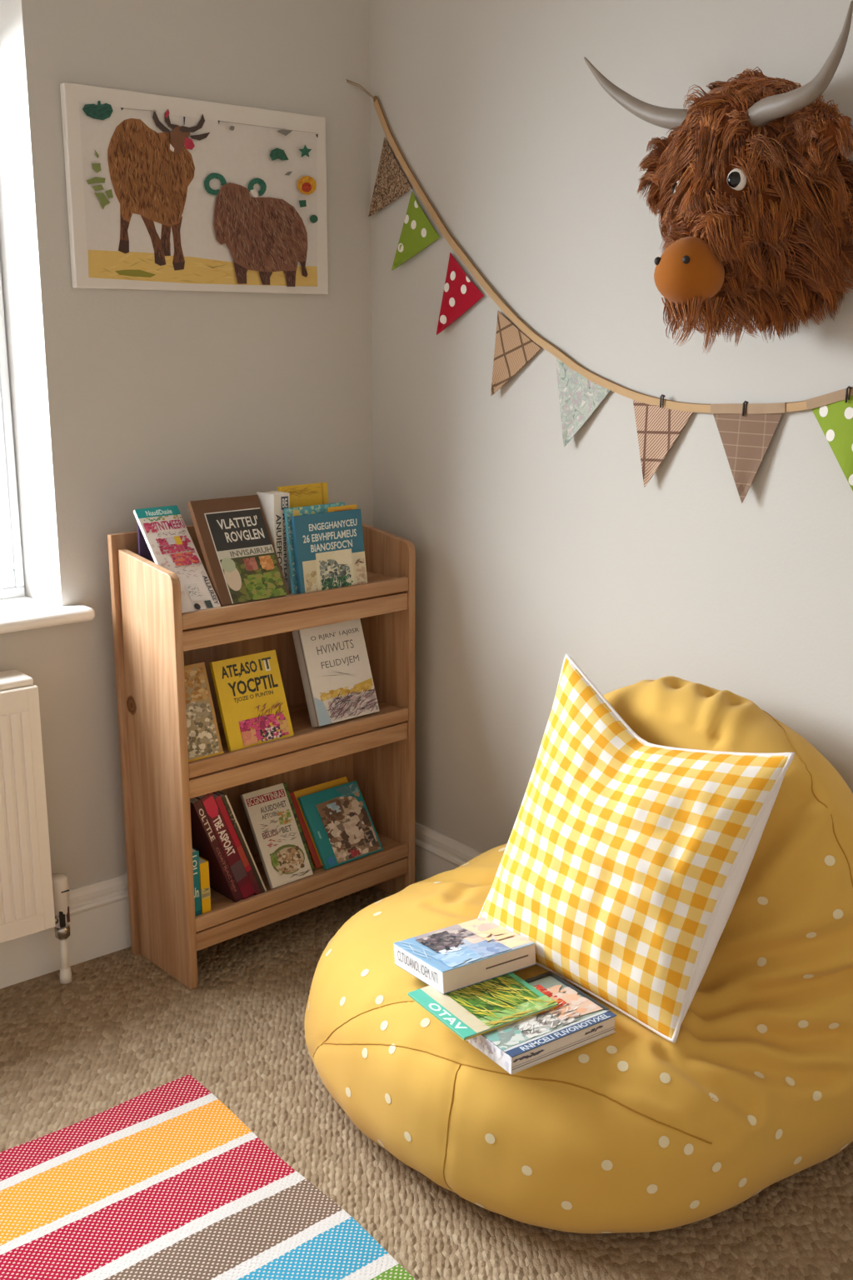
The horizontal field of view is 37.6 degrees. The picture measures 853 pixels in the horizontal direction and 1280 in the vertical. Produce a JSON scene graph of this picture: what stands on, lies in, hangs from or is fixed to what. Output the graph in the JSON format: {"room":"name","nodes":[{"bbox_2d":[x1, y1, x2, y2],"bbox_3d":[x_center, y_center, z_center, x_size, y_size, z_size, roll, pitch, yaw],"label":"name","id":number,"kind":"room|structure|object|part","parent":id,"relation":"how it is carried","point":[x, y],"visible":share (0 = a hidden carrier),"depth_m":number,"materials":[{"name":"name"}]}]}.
{"room":"children's reading nook","nodes":[
{"label":"children's reading nook","id":0,"kind":"room"},
{"bbox_2d":[0,0,373,889],"bbox_3d":[-1.406,-0.384,1.992,3.650,2.400,0.190,-11,17,-38],"label":"wall","id":1,"kind":"structure","parent":0,"point":[123,401],"depth_m":2.56,"materials":[{"name":"paint"}]},
{"bbox_2d":[0,670,72,984],"bbox_3d":[-1.110,0.449,2.236,0.964,0.668,0.120,-11,17,-38],"label":"radiator","id":2,"kind":"object","parent":1,"relation":"attached to","point":[32,900],"visible":1,"depth_m":2.42,"materials":[{"name":"white metal"}]},
{"bbox_2d":[0,670,33,690],"bbox_3d":[-1.125,0.138,2.136,0.909,0.018,0.084,-11,17,-38],"label":"grille","id":3,"kind":"object","parent":2,"relation":"attached to","point":[12,680],"depth_m":2.37,"materials":[{"name":"white metal"}]},
{"bbox_3d":[-1.096,0.396,2.164,0.912,0.500,0.014,-11,17,-38],"label":"panel","id":4,"kind":"part","parent":2,"relation":"part of","materials":[{"name":"white metal"}]},
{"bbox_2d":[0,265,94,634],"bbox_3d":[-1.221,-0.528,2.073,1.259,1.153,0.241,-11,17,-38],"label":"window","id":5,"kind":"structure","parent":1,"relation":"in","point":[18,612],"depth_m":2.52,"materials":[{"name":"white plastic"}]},
{"bbox_3d":[-1.068,-0.590,2.310,0.541,1.064,0.038,-11,17,-38],"label":"sash","id":6,"kind":"part","parent":5,"relation":"part of","materials":[{"name":"white plastic"}]},
{"bbox_3d":[-1.292,-0.557,2.138,1.149,1.128,0.041,-11,17,-38],"label":"frame","id":7,"kind":"part","parent":5,"relation":"part of","materials":[{"name":"white plastic"}]},
{"bbox_3d":[-1.209,0.023,2.190,1.259,0.027,0.199,-11,17,-38],"label":"sill","id":8,"kind":"part","parent":5,"relation":"part of","materials":[{"name":"white"}]},
{"bbox_2d":[0,873,131,989],"bbox_3d":[-1.440,0.740,2.099,3.399,0.165,0.019,-11,17,-38],"label":"baseboard","id":9,"kind":"structure","parent":1,"relation":"attached to","point":[99,922],"depth_m":2.65,"materials":[{"name":"white wood"}]},
{"bbox_2d":[60,82,328,294],"bbox_3d":[-0.445,-0.893,2.529,0.585,0.364,0.030,-11,17,-38],"label":"canvas painting","id":10,"kind":"object","parent":1,"relation":"attached to","point":[164,192],"visible":1,"depth_m":2.50},
{"bbox_2d":[0,885,852,1279],"bbox_3d":[-0.320,1.147,0.887,3.520,0.050,3.790,-11,17,-38],"label":"floor","id":11,"kind":"structure","parent":0,"point":[123,1028],"depth_m":2.17,"materials":[{"name":"carpet"}]},
{"bbox_2d":[0,1074,416,1279],"bbox_3d":[-0.655,0.945,1.590,1.229,0.009,0.770,-11,17,-38],"label":"rug","id":12,"kind":"object","parent":11,"relation":"on","point":[166,1182],"visible":1,"depth_m":1.91,"materials":[{"name":"multicoloured fabric"}]},
{"bbox_2d":[107,522,415,989],"bbox_3d":[-0.332,0.204,2.728,0.627,0.915,0.222,-12,18,-41],"label":"bookcase","id":13,"kind":"object","parent":11,"relation":"on","point":[153,641],"visible":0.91,"depth_m":2.62,"materials":[{"name":"brown wood"}]},
{"bbox_2d":[136,520,154,563],"bbox_3d":[-0.551,-0.160,2.522,0.060,0.165,0.006,-12,18,-41],"label":"book","id":14,"kind":"object","parent":13,"relation":"on","point":[143,550],"visible":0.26,"depth_m":2.50,"materials":[{"name":"purple paper"}]},
{"bbox_3d":[-0.543,0.266,2.535,0.018,0.886,0.206,-12,18,-41],"label":"panel","id":15,"kind":"part","parent":13,"relation":"part of","materials":[{"name":"brown wood"}]},
{"bbox_2d":[133,505,220,613],"bbox_3d":[-0.491,-0.160,2.466,0.096,0.190,0.158,-12,18,-41],"label":"book","id":16,"kind":"object","parent":13,"relation":"on","point":[171,546],"visible":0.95,"depth_m":2.46,"materials":[{"name":"white paper"}]},
{"bbox_2d":[192,847,201,916],"bbox_3d":[-0.509,0.487,2.585,0.022,0.142,0.120,-12,18,-41],"label":"book","id":17,"kind":"object","parent":13,"relation":"on","point":[195,852],"visible":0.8,"depth_m":2.54,"materials":[{"name":"teal paper"}]},
{"bbox_2d":[184,661,224,762],"bbox_3d":[-0.464,0.145,2.504,0.088,0.183,0.067,-12,18,-41],"label":"book","id":18,"kind":"object","parent":13,"relation":"on","point":[203,736],"visible":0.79,"depth_m":2.51,"materials":[{"name":"beige paper"}]},
{"bbox_2d":[199,856,211,914],"bbox_3d":[-0.485,0.499,2.596,0.022,0.113,0.100,-13,19,-40],"label":"book","id":19,"kind":"object","parent":13,"relation":"on","point":[203,863],"visible":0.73,"depth_m":2.56,"materials":[{"name":"yellow paper"}]},
{"bbox_2d":[190,797,243,902],"bbox_3d":[-0.470,0.424,2.613,0.110,0.251,0.130,-12,18,-41],"label":"book","id":20,"kind":"object","parent":13,"relation":"on","point":[204,839],"visible":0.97,"depth_m":2.58,"materials":[{"name":"red paper"}]},
{"bbox_2d":[195,792,254,899],"bbox_3d":[-0.456,0.415,2.632,0.123,0.260,0.140,-12,18,-41],"label":"book","id":21,"kind":"object","parent":13,"relation":"on","point":[209,803],"visible":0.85,"depth_m":2.58,"materials":[{"name":"red paper"}]},
{"bbox_2d":[212,792,261,894],"bbox_3d":[-0.433,0.418,2.646,0.105,0.247,0.130,-12,18,-41],"label":"book","id":22,"kind":"object","parent":13,"relation":"on","point":[217,797],"visible":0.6,"depth_m":2.60,"materials":[{"name":"red paper"}]},
{"bbox_2d":[187,495,289,607],"bbox_3d":[-0.380,-0.183,2.537,0.163,0.202,0.118,-12,18,-41],"label":"book","id":23,"kind":"object","parent":13,"relation":"on","point":[235,540],"visible":0.99,"depth_m":2.53,"materials":[{"name":"brown paper"}]},
{"bbox_2d":[214,790,266,893],"bbox_3d":[-0.419,0.418,2.652,0.104,0.245,0.120,-12,18,-41],"label":"book","id":24,"kind":"object","parent":13,"relation":"on","point":[224,797],"visible":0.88,"depth_m":2.60,"materials":[{"name":"paper"}]},
{"bbox_2d":[209,650,294,751],"bbox_3d":[-0.361,0.124,2.598,0.158,0.179,0.070,-12,18,-41],"label":"book","id":25,"kind":"object","parent":13,"relation":"on","point":[249,689],"visible":1,"depth_m":2.59,"materials":[{"name":"yellow paper"}]},
{"bbox_2d":[256,490,291,591],"bbox_3d":[-0.319,-0.206,2.624,0.040,0.207,0.060,-12,18,-41],"label":"book","id":26,"kind":"object","parent":13,"relation":"on","point":[272,503],"visible":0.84,"depth_m":2.59,"materials":[{"name":"white paper"}]},
{"bbox_2d":[240,783,313,889],"bbox_3d":[-0.327,0.427,2.736,0.109,0.188,0.114,-12,18,-41],"label":"book","id":27,"kind":"object","parent":13,"relation":"on","point":[269,813],"visible":1,"depth_m":2.73,"materials":[{"name":"white paper"}]},
{"bbox_3d":[-0.261,-0.043,2.598,0.578,0.038,0.017,-12,18,-41],"label":"rail","id":28,"kind":"part","parent":13,"relation":"part of","materials":[{"name":"brown wood"}]},
{"bbox_3d":[-0.262,0.250,2.669,0.578,0.038,0.017,-12,18,-41],"label":"rail","id":29,"kind":"part","parent":13,"relation":"part of","materials":[{"name":"brown wood"}]},
{"bbox_2d":[283,782,314,870],"bbox_3d":[-0.306,0.420,2.777,0.060,0.182,0.109,-12,18,-41],"label":"book","id":30,"kind":"object","parent":13,"relation":"on","point":[287,792],"visible":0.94,"depth_m":2.79,"materials":[{"name":"paper"}]},
{"bbox_3d":[-0.263,0.572,2.747,0.578,0.038,0.017,-12,18,-41],"label":"rail","id":31,"kind":"part","parent":13,"relation":"part of","materials":[{"name":"brown wood"}]},
{"bbox_2d":[277,482,328,507],"bbox_3d":[-0.257,-0.225,2.683,0.126,0.216,0.033,-12,18,-41],"label":"book","id":32,"kind":"object","parent":13,"relation":"on","point":[302,495],"visible":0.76,"depth_m":2.67,"materials":[{"name":"yellow paper"}]},
{"bbox_3d":[-0.328,0.519,2.809,0.578,0.024,0.190,-12,18,-41],"label":"shelf","id":33,"kind":"part","parent":13,"relation":"part of","materials":[{"name":"brown wood"}]},
{"bbox_3d":[-0.327,0.197,2.731,0.578,0.024,0.190,-12,18,-41],"label":"shelf","id":34,"kind":"part","parent":13,"relation":"part of","materials":[{"name":"brown wood"}]},
{"bbox_2d":[283,502,344,594],"bbox_3d":[-0.228,-0.196,2.644,0.155,0.178,0.031,-12,18,-41],"label":"book","id":35,"kind":"object","parent":13,"relation":"on","point":[298,511],"visible":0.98,"depth_m":2.60,"materials":[{"name":"teal paper"}]},
{"bbox_2d":[290,776,348,869],"bbox_3d":[-0.220,0.415,2.855,0.166,0.155,0.111,-12,18,-41],"label":"book","id":36,"kind":"object","parent":13,"relation":"on","point":[315,857],"visible":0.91,"depth_m":2.81,"materials":[{"name":"paper"}]},
{"bbox_2d":[290,509,367,594],"bbox_3d":[-0.203,-0.187,2.642,0.178,0.163,0.031,-12,18,-41],"label":"book","id":37,"kind":"object","parent":13,"relation":"on","point":[329,552],"visible":1,"depth_m":2.63,"materials":[{"name":"blue paper"}]},
{"bbox_2d":[291,618,379,727],"bbox_3d":[-0.195,0.070,2.757,0.176,0.211,0.095,-12,18,-41],"label":"book","id":38,"kind":"object","parent":13,"relation":"on","point":[333,661],"visible":0.99,"depth_m":2.73,"materials":[{"name":"white paper"}]},
{"bbox_2d":[297,780,383,869],"bbox_3d":[-0.195,0.420,2.851,0.164,0.148,0.104,-12,18,-41],"label":"book","id":39,"kind":"object","parent":13,"relation":"on","point":[338,819],"visible":1,"depth_m":2.84,"materials":[{"name":"teal paper"}]},
{"bbox_3d":[-0.326,-0.095,2.660,0.578,0.024,0.190,-12,18,-41],"label":"shelf","id":40,"kind":"part","parent":13,"relation":"part of","materials":[{"name":"brown wood"}]},
{"bbox_2d":[327,504,357,512],"bbox_3d":[-0.173,-0.201,2.681,0.078,0.171,0.025,-12,18,-41],"label":"book","id":41,"kind":"object","parent":13,"relation":"on","point":[347,507],"visible":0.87,"depth_m":2.67,"materials":[{"name":"yellow paper"}]},
{"bbox_3d":[-0.101,0.172,2.925,0.018,0.886,0.206,-12,18,-41],"label":"panel","id":42,"kind":"part","parent":13,"relation":"part of","materials":[{"name":"brown wood"}]},
{"bbox_2d":[304,675,852,1233],"bbox_3d":[0.214,0.447,2.102,0.716,0.735,0.967,-11,17,-38],"label":"bean bag chair","id":43,"kind":"object","parent":11,"relation":"on","point":[632,1128],"visible":0.59,"depth_m":1.88,"materials":[{"name":"yellow fabric"}]},
{"bbox_2d":[391,916,535,994],"bbox_3d":[0.056,0.501,2.003,0.184,0.052,0.155,-8,16,-31],"label":"book","id":44,"kind":"object","parent":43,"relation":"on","point":[462,955],"visible":1,"depth_m":1.97,"materials":[{"name":"white paper"}]},
{"bbox_2d":[466,970,616,1074],"bbox_3d":[0.157,0.567,1.868,0.198,0.031,0.155,-9,16,-33],"label":"book","id":45,"kind":"object","parent":43,"relation":"on","point":[578,1020],"visible":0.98,"depth_m":1.82,"materials":[{"name":"paper"}]},
{"bbox_2d":[408,972,559,1040],"bbox_3d":[0.088,0.540,1.903,0.190,0.007,0.177,-9,16,-32],"label":"book","id":46,"kind":"object","parent":45,"relation":"on","point":[480,1008],"visible":0.87,"depth_m":1.87,"materials":[{"name":"green paper"}]},
{"bbox_2d":[478,654,795,1043],"bbox_3d":[0.302,0.312,1.981,0.236,0.470,0.470,-11,17,-38],"label":"cushion","id":47,"kind":"object","parent":43,"relation":"on","point":[626,862],"visible":0.94,"depth_m":1.90,"materials":[{"name":"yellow fabric"}]},
{"bbox_3d":[0.304,0.311,1.982,0.220,0.463,0.464,-11,17,-38],"label":"panel","id":48,"kind":"part","parent":47,"relation":"part of","materials":[{"name":"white fabric"}]},
{"bbox_2d":[369,0,852,853],"bbox_3d":[1.060,-0.276,1.574,0.120,2.400,3.600,-11,17,-38],"label":"wall","id":49,"kind":"structure","parent":0,"point":[532,550],"depth_m":2.38,"materials":[{"name":"paint"}]},
{"bbox_2d":[415,821,482,883],"bbox_3d":[1.008,0.822,1.788,0.019,0.165,3.583,-11,17,-38],"label":"baseboard","id":50,"kind":"structure","parent":49,"relation":"attached to","point":[436,853],"depth_m":2.94,"materials":[{"name":"white wood"}]},
{"bbox_2d":[345,79,852,503],"bbox_3d":[0.362,-0.671,2.204,0.061,0.811,1.625,-11,17,-38],"label":"bunting","id":51,"kind":"object","parent":49,"relation":"attached to","point":[747,431],"visible":1,"depth_m":2.38,"materials":[{"name":"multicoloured fabric"}]},
{"bbox_3d":[-0.141,-1.189,2.716,0.070,0.047,0.015,-1,14,-6],"label":"tie cord","id":52,"kind":"part","parent":51,"relation":"part of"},
{"bbox_2d":[584,0,852,354],"bbox_3d":[0.421,-0.683,1.921,0.318,0.476,0.535,-11,17,-38],"label":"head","id":53,"kind":"object","parent":49,"relation":"attached to","point":[752,182],"visible":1,"depth_m":1.81}
]}

